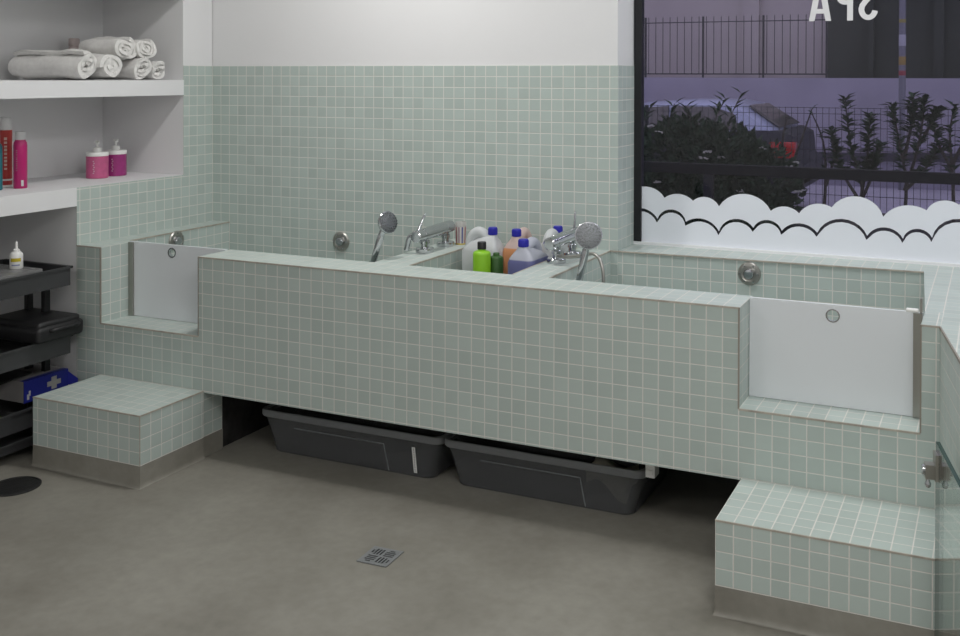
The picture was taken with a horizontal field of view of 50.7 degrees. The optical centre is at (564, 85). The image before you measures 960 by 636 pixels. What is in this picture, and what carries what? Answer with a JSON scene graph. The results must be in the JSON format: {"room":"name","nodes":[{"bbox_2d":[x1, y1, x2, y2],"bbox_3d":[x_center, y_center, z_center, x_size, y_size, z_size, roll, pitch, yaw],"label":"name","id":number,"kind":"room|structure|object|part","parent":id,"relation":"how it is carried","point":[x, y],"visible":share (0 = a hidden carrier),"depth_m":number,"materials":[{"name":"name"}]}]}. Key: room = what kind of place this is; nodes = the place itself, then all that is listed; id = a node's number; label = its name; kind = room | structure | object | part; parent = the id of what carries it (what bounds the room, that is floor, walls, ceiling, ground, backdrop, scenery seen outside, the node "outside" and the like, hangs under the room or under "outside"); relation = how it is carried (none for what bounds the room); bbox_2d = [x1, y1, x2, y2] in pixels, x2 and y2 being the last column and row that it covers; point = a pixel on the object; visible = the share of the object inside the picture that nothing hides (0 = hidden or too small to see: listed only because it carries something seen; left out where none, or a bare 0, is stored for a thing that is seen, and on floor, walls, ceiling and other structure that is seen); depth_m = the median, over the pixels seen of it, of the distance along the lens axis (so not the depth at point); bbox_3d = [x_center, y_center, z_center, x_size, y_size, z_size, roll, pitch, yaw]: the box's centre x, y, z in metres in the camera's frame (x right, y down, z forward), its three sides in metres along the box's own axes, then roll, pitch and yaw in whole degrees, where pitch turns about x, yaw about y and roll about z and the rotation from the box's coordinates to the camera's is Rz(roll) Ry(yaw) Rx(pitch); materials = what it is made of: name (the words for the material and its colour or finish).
{"room":"pet grooming salon","nodes":[
{"label":"pet grooming salon","id":0,"kind":"room"},
{"bbox_2d":[0,0,212,384],"bbox_3d":[-3.095,0.112,2.539,0.624,2.720,5.980,0,1,23],"label":"wall","id":1,"kind":"structure","parent":0,"point":[165,134],"depth_m":4.77,"materials":[{"name":"white paint"}]},
{"bbox_2d":[0,172,178,216],"bbox_3d":[-2.612,0.470,3.541,0.520,0.077,2.892,0,1,23],"label":"shelf","id":2,"kind":"object","parent":1,"relation":"attached to","point":[58,191],"visible":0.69,"depth_m":4.17,"materials":[{"name":"white"}]},
{"bbox_2d":[0,143,2,189],"bbox_3d":[-2.327,0.313,4.116,0.052,0.228,0.052,0,1,23],"label":"spray can","id":3,"kind":"object","parent":2,"relation":"on","point":[1,147],"visible":1,"depth_m":4.11,"materials":[{"name":"teal"}]},
{"bbox_2d":[0,117,11,187],"bbox_3d":[-2.348,0.278,4.232,0.047,0.295,0.047,0,1,23],"label":"spray can","id":4,"kind":"object","parent":2,"relation":"on","point":[5,122],"visible":0.82,"depth_m":4.21,"materials":[{"name":"red metal"}]},
{"bbox_2d":[4,137,6,169],"bbox_3d":[-2.338,0.284,4.210,0.011,0.135,0.002,0,1,-25],"label":"print","id":5,"kind":"object","parent":4,"relation":"attached to","point":[5,138],"depth_m":4.21,"materials":[{"name":"beige paint"}]},
{"bbox_2d":[13,131,27,188],"bbox_3d":[-2.268,0.309,4.194,0.053,0.236,0.053,0,1,23],"label":"spray can","id":6,"kind":"object","parent":2,"relation":"on","point":[20,144],"visible":1,"depth_m":4.17,"materials":[{"name":"pink metal"}]},
{"bbox_2d":[86,141,108,178],"bbox_3d":[-2.147,0.337,4.624,0.097,0.172,0.097,0,1,23],"label":"pump bottle","id":7,"kind":"object","parent":2,"relation":"on","point":[97,160],"visible":1,"depth_m":4.59,"materials":[{"name":"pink plastic"}]},
{"bbox_3d":[-2.147,0.312,4.624,0.097,0.020,0.097,0,1,23],"label":"lid","id":8,"kind":"part","parent":7,"relation":"part of","materials":[{"name":"white plastic"}]},
{"bbox_2d":[86,156,108,178],"bbox_3d":[-2.147,0.372,4.624,0.095,0.101,0.095,0,1,23],"label":"label","id":9,"kind":"object","parent":7,"relation":"on","point":[97,167],"depth_m":4.58,"materials":[{"name":"pink paper"}]},
{"bbox_2d":[105,139,126,175],"bbox_3d":[-2.114,0.336,4.740,0.097,0.172,0.097,0,1,23],"label":"pump bottle","id":10,"kind":"object","parent":2,"relation":"on","point":[117,156],"visible":0.94,"depth_m":4.71,"materials":[{"name":"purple plastic"}]},
{"bbox_3d":[-2.114,0.311,4.740,0.097,0.020,0.097,0,1,23],"label":"lid","id":11,"kind":"part","parent":10,"relation":"part of","materials":[{"name":"white plastic"}]},
{"bbox_2d":[109,154,126,175],"bbox_3d":[-2.114,0.371,4.740,0.095,0.101,0.095,0,1,23],"label":"label","id":12,"kind":"object","parent":10,"relation":"on","point":[117,162],"depth_m":4.70,"materials":[{"name":"paper"}]},
{"bbox_2d":[0,80,183,98],"bbox_3d":[-2.610,0.018,3.536,0.520,0.071,2.892,0,1,23],"label":"shelf","id":13,"kind":"object","parent":1,"relation":"attached to","point":[9,89],"visible":1,"depth_m":4.25,"materials":[{"name":"white wood"}]},
{"bbox_2d":[8,49,96,78],"bbox_3d":[-2.223,-0.095,4.384,0.407,0.132,0.135,0,1,19],"label":"rolled towel","id":14,"kind":"object","parent":13,"relation":"on","point":[68,63],"visible":1,"depth_m":4.33,"materials":[{"name":"white fabric"}]},
{"bbox_2d":[68,38,79,79],"bbox_3d":[-2.303,-0.126,4.727,0.056,0.195,0.056,0,1,23],"label":"bottle","id":15,"kind":"object","parent":13,"relation":"on","point":[73,43],"visible":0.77,"depth_m":4.71,"materials":[{"name":"grey plastic"}]},
{"bbox_2d":[88,53,121,77],"bbox_3d":[-2.183,-0.090,4.509,0.440,0.113,0.150,0,1,23],"label":"rolled towel","id":16,"kind":"object","parent":13,"relation":"on","point":[107,65],"visible":0.25,"depth_m":4.41,"materials":[{"name":"white fabric"}]},
{"bbox_2d":[86,55,151,78],"bbox_3d":[-2.101,-0.088,4.685,0.423,0.115,0.116,0,1,25],"label":"rolled towel","id":17,"kind":"object","parent":13,"relation":"on","point":[132,68],"visible":0.34,"depth_m":4.59,"materials":[{"name":"white fabric"}]},
{"bbox_2d":[79,36,136,59],"bbox_3d":[-2.075,-0.172,4.572,0.241,0.108,0.127,0,1,20],"label":"rolled towel","id":18,"kind":"object","parent":17,"relation":"on","point":[123,48],"visible":0.85,"depth_m":4.53,"materials":[{"name":"white fabric"}]},
{"bbox_2d":[134,39,156,57],"bbox_3d":[-2.011,-0.172,4.665,0.243,0.094,0.115,0,1,26],"label":"rolled towel","id":19,"kind":"object","parent":17,"relation":"on","point":[146,47],"visible":0.32,"depth_m":4.62,"materials":[{"name":"white fabric"}]},
{"bbox_2d":[135,61,164,79],"bbox_3d":[-2.057,-0.075,4.751,0.403,0.092,0.088,0,1,23],"label":"rolled towel","id":20,"kind":"object","parent":13,"relation":"on","point":[157,71],"visible":0.23,"depth_m":4.68,"materials":[{"name":"white fabric"}]},
{"bbox_2d":[0,425,802,635],"bbox_3d":[-1.187,1.520,1.733,5.200,0.072,5.980,0,1,23],"label":"floor","id":21,"kind":"structure","parent":0,"point":[252,537],"depth_m":3.14,"materials":[{"name":"grey concrete"}]},
{"bbox_2d":[0,476,41,496],"bbox_3d":[-2.007,1.460,3.674,0.176,0.006,0.176,0,1,23],"label":"drain cover","id":22,"kind":"object","parent":21,"relation":"on","point":[13,486],"visible":1,"depth_m":3.68,"materials":[{"name":"black"}]},
{"bbox_2d":[0,259,72,456],"bbox_3d":[-2.345,1.100,3.887,0.402,0.720,0.714,0,1,23],"label":"utility cart","id":23,"kind":"object","parent":21,"relation":"on","point":[16,429],"visible":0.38,"depth_m":4.00,"materials":[{"name":"grey plastic"}]},
{"bbox_2d":[0,427,32,456],"bbox_3d":[-2.345,1.399,3.890,0.402,0.037,0.714,0,1,23],"label":"tray","id":24,"kind":"object","parent":23,"relation":"on","point":[14,442],"depth_m":3.96,"materials":[{"name":"grey plastic"}]},
{"bbox_2d":[0,399,32,437],"bbox_3d":[-2.345,1.305,3.889,0.402,0.079,0.714,0,1,23],"label":"tray","id":25,"kind":"object","parent":23,"relation":"on","point":[22,419],"depth_m":3.94,"materials":[{"name":"grey plastic"}]},
{"bbox_2d":[0,264,42,279],"bbox_3d":[-2.300,0.770,3.856,0.255,0.078,0.489,0,1,23],"label":"case","id":26,"kind":"object","parent":23,"relation":"in","point":[6,272],"visible":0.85,"depth_m":3.98,"materials":[{"name":"grey plastic"}]},
{"bbox_2d":[9,241,22,268],"bbox_3d":[-2.191,0.676,4.023,0.050,0.108,0.050,0,1,23],"label":"squeeze bottle","id":27,"kind":"object","parent":26,"relation":"on","point":[16,256],"visible":1,"depth_m":4.01,"materials":[{"name":"white plastic"}]},
{"bbox_2d":[11,258,20,265],"bbox_3d":[-2.183,0.701,4.004,0.036,0.030,0.008,0,1,-22],"label":"print","id":28,"kind":"object","parent":27,"relation":"attached to","point":[14,261],"depth_m":4.00,"materials":[{"name":"yellow paper"}]},
{"bbox_3d":[-2.236,1.081,4.202,0.021,0.579,0.026,0,1,23],"label":"post","id":29,"kind":"part","parent":23,"relation":"part of","materials":[{"name":"black plastic"}]},
{"bbox_2d":[0,335,72,373],"bbox_3d":[-2.345,1.059,3.887,0.402,0.079,0.714,0,1,23],"label":"tray","id":30,"kind":"object","parent":23,"relation":"on","point":[14,355],"depth_m":3.99,"materials":[{"name":"grey plastic"}]},
{"bbox_2d":[0,259,72,300],"bbox_3d":[-2.344,0.779,3.884,0.402,0.079,0.714,0,1,23],"label":"tray","id":31,"kind":"object","parent":23,"relation":"on","point":[53,276],"depth_m":4.00,"materials":[{"name":"grey plastic"}]},
{"bbox_2d":[0,363,77,403],"bbox_3d":[-2.209,1.220,4.150,0.300,0.086,0.223,0,1,23],"label":"carton","id":32,"kind":"object","parent":23,"relation":"on","point":[22,389],"visible":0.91,"depth_m":4.07,"materials":[{"name":"blue cardboard"}]},
{"bbox_2d":[0,369,31,384],"bbox_3d":[-2.315,1.181,4.007,0.187,0.028,0.291,0,1,23],"label":"sheet","id":33,"kind":"object","parent":32,"relation":"on","point":[8,376],"visible":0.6,"depth_m":4.07,"materials":[{"name":"black plastic"}]},
{"bbox_2d":[0,308,82,343],"bbox_3d":[-2.148,0.976,4.099,0.334,0.084,0.221,0,1,23],"label":"tool case","id":34,"kind":"object","parent":23,"relation":"on","point":[33,326],"visible":0.99,"depth_m":4.02,"materials":[{"name":"black plastic"}]},
{"bbox_3d":[-2.007,0.970,4.049,0.035,0.022,0.142,0,1,23],"label":"handle","id":35,"kind":"part","parent":34,"relation":"part of","materials":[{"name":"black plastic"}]},
{"bbox_3d":[-2.146,1.081,4.163,0.021,0.579,0.026,0,1,23],"label":"post","id":36,"kind":"part","parent":23,"relation":"part of","materials":[{"name":"black plastic"}]},
{"bbox_2d":[30,374,205,489],"bbox_3d":[-1.730,1.329,3.904,0.562,0.266,0.331,0,1,23],"label":"tiled step","id":37,"kind":"structure","parent":21,"relation":"on","point":[128,433],"depth_m":3.79,"materials":[{"name":"tile"}]},
{"bbox_3d":[-1.731,1.289,3.910,0.548,0.185,0.320,0,1,23],"label":"edge trim","id":38,"kind":"part","parent":37,"relation":"part of","materials":[{"name":"green tile"}]},
{"bbox_2d":[262,404,453,477],"bbox_3d":[-0.749,1.379,4.076,0.839,0.168,0.457,0,1,23],"label":"storage bin","id":39,"kind":"object","parent":21,"relation":"on","point":[396,448],"visible":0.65,"depth_m":3.88,"materials":[{"name":"grey plastic"}]},
{"bbox_2d":[356,546,403,566],"bbox_3d":[-0.576,1.471,3.145,0.106,0.003,0.106,0,1,21],"label":"floor drain","id":40,"kind":"object","parent":21,"relation":"on","point":[379,556],"visible":1,"depth_m":3.14,"materials":[{"name":"silver metal"}]},
{"bbox_2d":[77,220,942,508],"bbox_3d":[-0.290,1.046,4.003,3.390,0.839,0.990,0,1,23],"label":"tub","id":41,"kind":"object","parent":21,"relation":"on","point":[815,373],"visible":0.98,"depth_m":3.46,"materials":[{"name":"tile"}]},
{"bbox_3d":[-1.919,0.825,4.164,0.005,0.313,0.006,0,1,23],"label":"corner trim","id":42,"kind":"part","parent":41,"relation":"part of","materials":[{"name":"brown metal"}]},
{"bbox_3d":[-1.765,0.706,4.582,0.011,0.090,0.090,0,1,23],"label":"overflow plate","id":43,"kind":"part","parent":41,"relation":"part of","materials":[{"name":"silver metal"}]},
{"bbox_3d":[-1.439,0.828,3.958,0.004,0.313,0.006,0,1,23],"label":"corner trim","id":44,"kind":"part","parent":41,"relation":"part of","materials":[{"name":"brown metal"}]},
{"bbox_3d":[-1.033,0.718,4.642,0.090,0.090,0.011,0,1,23],"label":"overflow plate","id":45,"kind":"part","parent":41,"relation":"part of","materials":[{"name":"silver metal"}]},
{"bbox_2d":[369,211,397,261],"bbox_3d":[-0.724,0.751,4.011,0.153,0.530,0.268,0,1,3],"label":"shower","id":46,"kind":"object","parent":41,"relation":"on","point":[387,221],"visible":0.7,"depth_m":3.92,"materials":[{"name":"silver metal"}]},
{"bbox_3d":[-0.727,0.625,3.937,0.084,0.190,0.030,0,1,23],"label":"handle","id":47,"kind":"part","parent":46,"relation":"part of","materials":[{"name":"silver metal"}]},
{"bbox_3d":[-0.680,0.529,3.907,0.031,0.081,0.084,1,1,40],"label":"spray plate","id":48,"kind":"part","parent":46,"relation":"part of","materials":[{"name":"grey"}]},
{"bbox_2d":[404,214,454,253],"bbox_3d":[-0.550,0.594,4.137,0.097,0.157,0.277,0,1,23],"label":"mixer tap","id":49,"kind":"object","parent":41,"relation":"on","point":[442,229],"visible":1,"depth_m":4.07,"materials":[{"name":"silver metal"}]},
{"bbox_3d":[-0.619,0.624,4.032,0.053,0.075,0.024,0,1,23],"label":"spout","id":50,"kind":"part","parent":49,"relation":"part of","materials":[{"name":"silver metal"}]},
{"bbox_3d":[-0.578,0.554,4.042,0.045,0.074,0.016,0,1,-44],"label":"lever","id":51,"kind":"part","parent":49,"relation":"part of","materials":[{"name":"silver metal"}]},
{"bbox_2d":[455,221,465,244],"bbox_3d":[-0.440,0.624,4.268,0.048,0.095,0.048,0,1,23],"label":"tumbler","id":52,"kind":"object","parent":41,"relation":"on","point":[460,226],"visible":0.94,"depth_m":4.25,"materials":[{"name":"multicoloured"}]},
{"bbox_2d":[473,241,490,272],"bbox_3d":[-0.320,0.741,3.896,0.069,0.275,0.069,0,1,23],"label":"bottle","id":53,"kind":"object","parent":41,"relation":"on","point":[481,257],"visible":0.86,"depth_m":3.87,"materials":[{"name":"green plastic"}]},
{"bbox_2d":[462,227,503,270],"bbox_3d":[-0.326,0.721,4.051,0.160,0.312,0.104,0,1,23],"label":"canister","id":54,"kind":"object","parent":41,"relation":"on","point":[493,243],"visible":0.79,"depth_m":4.02,"materials":[{"name":"white plastic"}]},
{"bbox_2d":[491,252,502,273],"bbox_3d":[-0.266,0.764,3.923,0.056,0.228,0.056,0,1,23],"label":"bottle","id":55,"kind":"object","parent":41,"relation":"on","point":[496,258],"visible":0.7,"depth_m":3.90,"materials":[{"name":"green plastic"}]},
{"bbox_2d":[503,227,531,273],"bbox_3d":[-0.176,0.725,4.081,0.102,0.304,0.166,0,1,23],"label":"canister","id":56,"kind":"object","parent":41,"relation":"on","point":[511,246],"visible":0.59,"depth_m":4.02,"materials":[{"name":"orange plastic"}]},
{"bbox_2d":[508,237,547,273],"bbox_3d":[-0.137,0.732,3.886,0.110,0.295,0.178,0,1,25],"label":"canister","id":57,"kind":"object","parent":41,"relation":"on","point":[529,252],"visible":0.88,"depth_m":3.82,"materials":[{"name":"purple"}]},
{"bbox_2d":[541,225,567,256],"bbox_3d":[-0.045,0.726,4.096,0.104,0.302,0.169,0,1,23],"label":"canister","id":58,"kind":"object","parent":41,"relation":"on","point":[556,229],"visible":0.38,"depth_m":4.05,"materials":[{"name":"white plastic"}]},
{"bbox_2d":[543,211,580,263],"bbox_3d":[-0.007,0.588,3.904,0.074,0.177,0.266,0,1,23],"label":"mixer tap","id":59,"kind":"object","parent":41,"relation":"on","point":[553,243],"visible":0.87,"depth_m":3.85,"materials":[{"name":"silver metal"}]},
{"bbox_3d":[0.040,0.539,4.000,0.012,0.082,0.012,0,1,-22],"label":"lever","id":60,"kind":"part","parent":59,"relation":"part of","materials":[{"name":"silver metal"}]},
{"bbox_2d":[556,221,604,282],"bbox_3d":[0.028,0.693,3.663,0.282,0.423,0.155,1,1,44],"label":"shower","id":61,"kind":"object","parent":41,"relation":"attached to","point":[588,235],"visible":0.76,"depth_m":3.57,"materials":[{"name":"silver metal"}]},
{"bbox_3d":[0.066,0.636,3.598,0.063,0.205,0.030,0,1,23],"label":"handle","id":62,"kind":"part","parent":61,"relation":"part of","materials":[{"name":"silver metal"}]},
{"bbox_3d":[0.086,0.531,3.566,0.094,0.092,0.030,0,1,-5],"label":"spray plate","id":63,"kind":"part","parent":61,"relation":"part of","materials":[{"name":"grey"}]},
{"bbox_3d":[0.539,0.842,3.111,0.005,0.313,0.006,0,1,23],"label":"corner trim","id":64,"kind":"part","parent":41,"relation":"part of","materials":[{"name":"brown metal"}]},
{"bbox_3d":[0.718,0.732,3.915,0.090,0.090,0.011,0,1,23],"label":"overflow plate","id":65,"kind":"part","parent":41,"relation":"part of","materials":[{"name":"silver metal"}]},
{"bbox_3d":[1.027,0.845,2.902,0.005,0.313,0.006,0,1,23],"label":"corner trim","id":66,"kind":"part","parent":41,"relation":"part of","materials":[{"name":"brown metal"}]},
{"bbox_2d":[445,433,667,514],"bbox_3d":[-0.001,1.384,3.756,0.787,0.168,0.457,0,1,23],"label":"storage bin","id":67,"kind":"object","parent":21,"relation":"on","point":[557,476],"visible":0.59,"depth_m":3.56,"materials":[{"name":"grey plastic"}]},
{"bbox_2d":[592,457,638,469],"bbox_3d":[0.173,1.392,3.605,0.151,0.136,0.135,0,1,23],"label":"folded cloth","id":68,"kind":"object","parent":67,"relation":"in","point":[598,460],"visible":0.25,"depth_m":3.58,"materials":[{"name":"black fabric"}]},
{"bbox_2d":[607,458,630,466],"bbox_3d":[0.134,1.296,3.558,0.208,0.087,0.026,0,1,11],"label":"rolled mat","id":69,"kind":"object","parent":67,"relation":"in","point":[625,463],"visible":0.28,"depth_m":3.53,"materials":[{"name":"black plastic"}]},
{"bbox_2d":[712,478,934,635],"bbox_3d":[0.768,1.346,2.834,0.632,0.266,0.331,0,1,23],"label":"tiled step","id":70,"kind":"structure","parent":21,"relation":"on","point":[791,559],"depth_m":2.74,"materials":[{"name":"tile"}]},
{"bbox_3d":[0.710,1.217,2.692,0.628,0.005,0.004,0,1,23],"label":"edge trim","id":71,"kind":"part","parent":70,"relation":"part of","materials":[{"name":"green tile"}]},
{"bbox_2d":[921,442,959,635],"bbox_3d":[0.891,1.196,2.320,0.054,0.575,0.507,0,1,10],"label":"glass screen","id":72,"kind":"object","parent":21,"relation":"on","point":[941,470],"visible":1,"depth_m":2.43,"materials":[{"name":"teal"}]},
{"bbox_3d":[0.905,1.196,2.318,0.010,0.575,0.507,0,1,10],"label":"pane","id":73,"kind":"part","parent":72,"relation":"part of","materials":[{"name":"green glass"}]},
{"bbox_2d":[212,0,633,283],"bbox_3d":[-0.945,0.097,4.738,2.636,2.720,0.244,0,1,23],"label":"wall","id":74,"kind":"structure","parent":0,"point":[330,117],"depth_m":4.48,"materials":[{"name":"green tile"}]},
{"bbox_2d":[643,244,949,266],"bbox_3d":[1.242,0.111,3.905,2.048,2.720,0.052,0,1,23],"label":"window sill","id":75,"kind":"structure","parent":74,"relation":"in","point":[643,244],"depth_m":4.00,"materials":[{"name":"white paint"}]},
{"bbox_2d":[633,0,959,266],"bbox_3d":[1.243,-0.117,3.899,2.044,1.594,0.039,0,1,23],"label":"window","id":76,"kind":"structure","parent":75,"relation":"attached to","point":[841,240],"depth_m":4.04,"materials":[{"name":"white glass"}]},
{"bbox_3d":[0.319,-0.130,4.296,0.032,1.582,0.036,0,1,23],"label":"frame","id":77,"kind":"part","parent":76,"relation":"part of","materials":[{"name":"black metal"}]},
{"bbox_2d":[924,265,959,478],"bbox_3d":[1.390,1.086,2.775,0.874,0.792,1.924,0,1,23],"label":"wall","id":78,"kind":"structure","parent":0,"point":[941,283],"depth_m":2.83,"materials":[{"name":"tile"}]},
{"bbox_3d":[0.969,0.696,2.415,0.005,0.008,0.953,0,1,13],"label":"edge trim","id":79,"kind":"part","parent":78,"relation":"part of","materials":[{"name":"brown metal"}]},
{"label":"outside","id":80,"kind":"structure","parent":0,"visible":0},
{"bbox_2d":[791,184,959,212],"bbox_3d":[2.682,1.611,10.662,16.000,0.200,13.440,0,1,23],"label":"street","id":81,"kind":"structure","parent":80,"point":[834,191],"depth_m":13.55,"materials":[{"name":"grey asphalt"}]},
{"bbox_2d":[644,98,823,196],"bbox_3d":[0.963,0.820,12.720,4.310,1.335,1.780,0,1,23],"label":"car","id":82,"kind":"object","parent":81,"relation":"on","point":[759,120],"visible":0.1,"depth_m":11.68,"materials":[{"name":"grey paint"}]},
{"bbox_2d":[769,142,796,158],"bbox_3d":[2.445,0.715,11.257,0.285,0.180,0.200,0,1,23],"label":"tail light","id":83,"kind":"object","parent":82,"relation":"attached to","point":[788,144],"depth_m":11.14,"materials":[{"name":"red plastic"}]},
{"bbox_2d":[644,77,959,143],"bbox_3d":[4.809,0.676,15.613,16.000,1.590,0.350,0,1,23],"label":"wall","id":84,"kind":"structure","parent":81,"relation":"on","point":[779,92],"depth_m":15.71,"materials":[{"name":"concrete"}]},
{"bbox_2d":[644,14,827,77],"bbox_3d":[1.345,-0.647,17.059,6.089,1.010,0.040,0,1,23],"label":"railing","id":85,"kind":"object","parent":84,"relation":"on","point":[763,20],"visible":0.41,"depth_m":16.46,"materials":[{"name":"grey metal"}]},
{"bbox_3d":[1.374,-0.647,17.046,0.026,1.010,0.040,0,1,23],"label":"post","id":86,"kind":"part","parent":85,"relation":"part of","materials":[{"name":"grey metal"}]},
{"bbox_3d":[2.293,-0.641,16.652,0.026,1.010,0.040,0,1,23],"label":"post","id":87,"kind":"part","parent":85,"relation":"part of","materials":[{"name":"grey metal"}]},
{"bbox_3d":[3.213,-0.635,16.259,0.026,1.010,0.040,0,1,23],"label":"post","id":88,"kind":"part","parent":85,"relation":"part of","materials":[{"name":"grey metal"}]},
{"bbox_3d":[4.132,-0.628,15.865,0.026,1.010,0.040,0,1,23],"label":"post","id":89,"kind":"part","parent":85,"relation":"part of","materials":[{"name":"grey metal"}]},
{"bbox_2d":[777,219,857,236],"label":"planter","id":90,"kind":"object","parent":81,"relation":"on","point":[836,220],"depth_m":7.35,"materials":[{"name":"soil"}]},
{"bbox_2d":[644,101,656,209],"bbox_3d":[0.305,0.617,7.739,0.836,1.023,0.753,0,1,6],"label":"bush","id":91,"kind":"object","parent":90,"relation":"on","point":[652,104],"visible":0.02,"depth_m":7.60,"materials":[{"name":"green plant"}]},
{"bbox_2d":[644,87,806,228],"bbox_3d":[1.075,0.566,7.447,1.420,1.132,0.848,0,1,23],"label":"flowering bush","id":92,"kind":"object","parent":90,"relation":"on","point":[696,140],"visible":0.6,"depth_m":7.29,"materials":[{"name":"green plant"}]},
{"bbox_2d":[781,104,817,193],"bbox_3d":[1.751,0.577,7.495,0.273,0.886,0.063,0,1,23],"label":"shrub","id":93,"kind":"object","parent":90,"relation":"on","point":[784,129],"visible":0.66,"depth_m":7.49,"materials":[{"name":"green plant"}]},
{"bbox_2d":[644,161,959,227],"bbox_3d":[1.212,0.777,6.710,3.600,0.495,0.050,0,1,23],"label":"guard rail","id":94,"kind":"object","parent":90,"relation":"on","point":[708,171],"visible":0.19,"depth_m":6.56,"materials":[{"name":"black metal"}]},
{"bbox_3d":[0.977,0.803,6.816,0.065,0.440,0.040,0,1,23],"label":"post","id":95,"kind":"part","parent":94,"relation":"part of","materials":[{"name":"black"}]},
{"bbox_3d":[1.212,0.565,6.708,3.600,0.070,0.050,0,1,23],"label":"rail","id":96,"kind":"part","parent":94,"relation":"part of","materials":[{"name":"black metal"}]},
{"bbox_2d":[644,105,959,225],"bbox_3d":[1.620,0.588,7.827,3.472,0.855,0.033,0,1,23],"label":"mesh fence","id":97,"kind":"object","parent":90,"relation":"on","point":[646,106],"visible":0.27,"depth_m":7.66,"materials":[{"name":"grey metal"}]},
{"bbox_3d":[0.672,0.584,8.236,0.024,0.850,0.028,0,1,23],"label":"post","id":98,"kind":"part","parent":97,"relation":"part of","materials":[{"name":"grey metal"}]},
{"bbox_2d":[808,110,839,226],"bbox_3d":[1.878,0.598,7.266,0.244,0.848,0.104,0,1,13],"label":"shrub","id":99,"kind":"object","parent":90,"relation":"on","point":[826,181],"visible":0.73,"depth_m":7.26,"materials":[{"name":"green plant"}]},
{"bbox_2d":[820,93,891,230],"bbox_3d":[2.062,0.534,7.134,0.513,0.981,0.200,0,1,23],"label":"shrub","id":100,"kind":"object","parent":90,"relation":"on","point":[867,163],"visible":0.82,"depth_m":7.12,"materials":[{"name":"green plant"}]},
{"bbox_2d":[812,144,959,190],"bbox_3d":[4.581,1.095,15.088,16.000,0.760,0.800,0,1,23],"label":"kerb","id":101,"kind":"object","parent":81,"relation":"on","point":[887,165],"depth_m":14.59,"materials":[{"name":"concrete"}]},
{"bbox_2d":[818,152,959,161],"bbox_3d":[4.414,1.038,14.697,16.000,0.480,0.050,0,1,23],"label":"trim","id":102,"kind":"structure","parent":81,"relation":"on","point":[845,157],"depth_m":14.55,"materials":[{"name":"grey"}]},
{"bbox_2d":[828,0,959,77],"bbox_3d":[8.630,-1.567,15.480,8.900,6.100,0.650,0,1,23],"label":"wall","id":103,"kind":"structure","parent":81,"relation":"on","point":[859,47],"depth_m":16.65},
{"bbox_2d":[898,0,905,189],"bbox_3d":[4.811,-1.317,14.317,0.099,5.600,0.099,0,1,23],"label":"pole","id":104,"kind":"object","parent":81,"relation":"on","point":[902,3],"visible":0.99,"depth_m":14.29,"materials":[{"name":"grey metal"}]},
{"bbox_2d":[861,213,959,242],"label":"planter","id":105,"kind":"object","parent":81,"relation":"on","point":[862,230],"depth_m":7.08,"materials":[{"name":"soil"}]},
{"bbox_2d":[878,91,947,205],"bbox_3d":[2.406,0.530,6.932,0.488,0.994,0.193,0,1,23],"label":"shrub","id":106,"kind":"object","parent":105,"relation":"on","point":[936,112],"visible":0.91,"depth_m":6.92,"materials":[{"name":"green plant"}]},
{"bbox_2d":[924,99,959,222],"bbox_3d":[2.645,0.559,6.827,0.446,0.938,0.196,0,1,23],"label":"shrub","id":107,"kind":"object","parent":105,"relation":"on","point":[950,167],"visible":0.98,"depth_m":6.83,"materials":[{"name":"green plant"}]},
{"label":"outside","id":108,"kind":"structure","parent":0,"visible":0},
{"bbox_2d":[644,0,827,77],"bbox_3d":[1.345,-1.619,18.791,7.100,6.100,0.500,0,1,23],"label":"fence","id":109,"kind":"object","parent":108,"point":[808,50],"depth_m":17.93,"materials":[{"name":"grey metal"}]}
]}

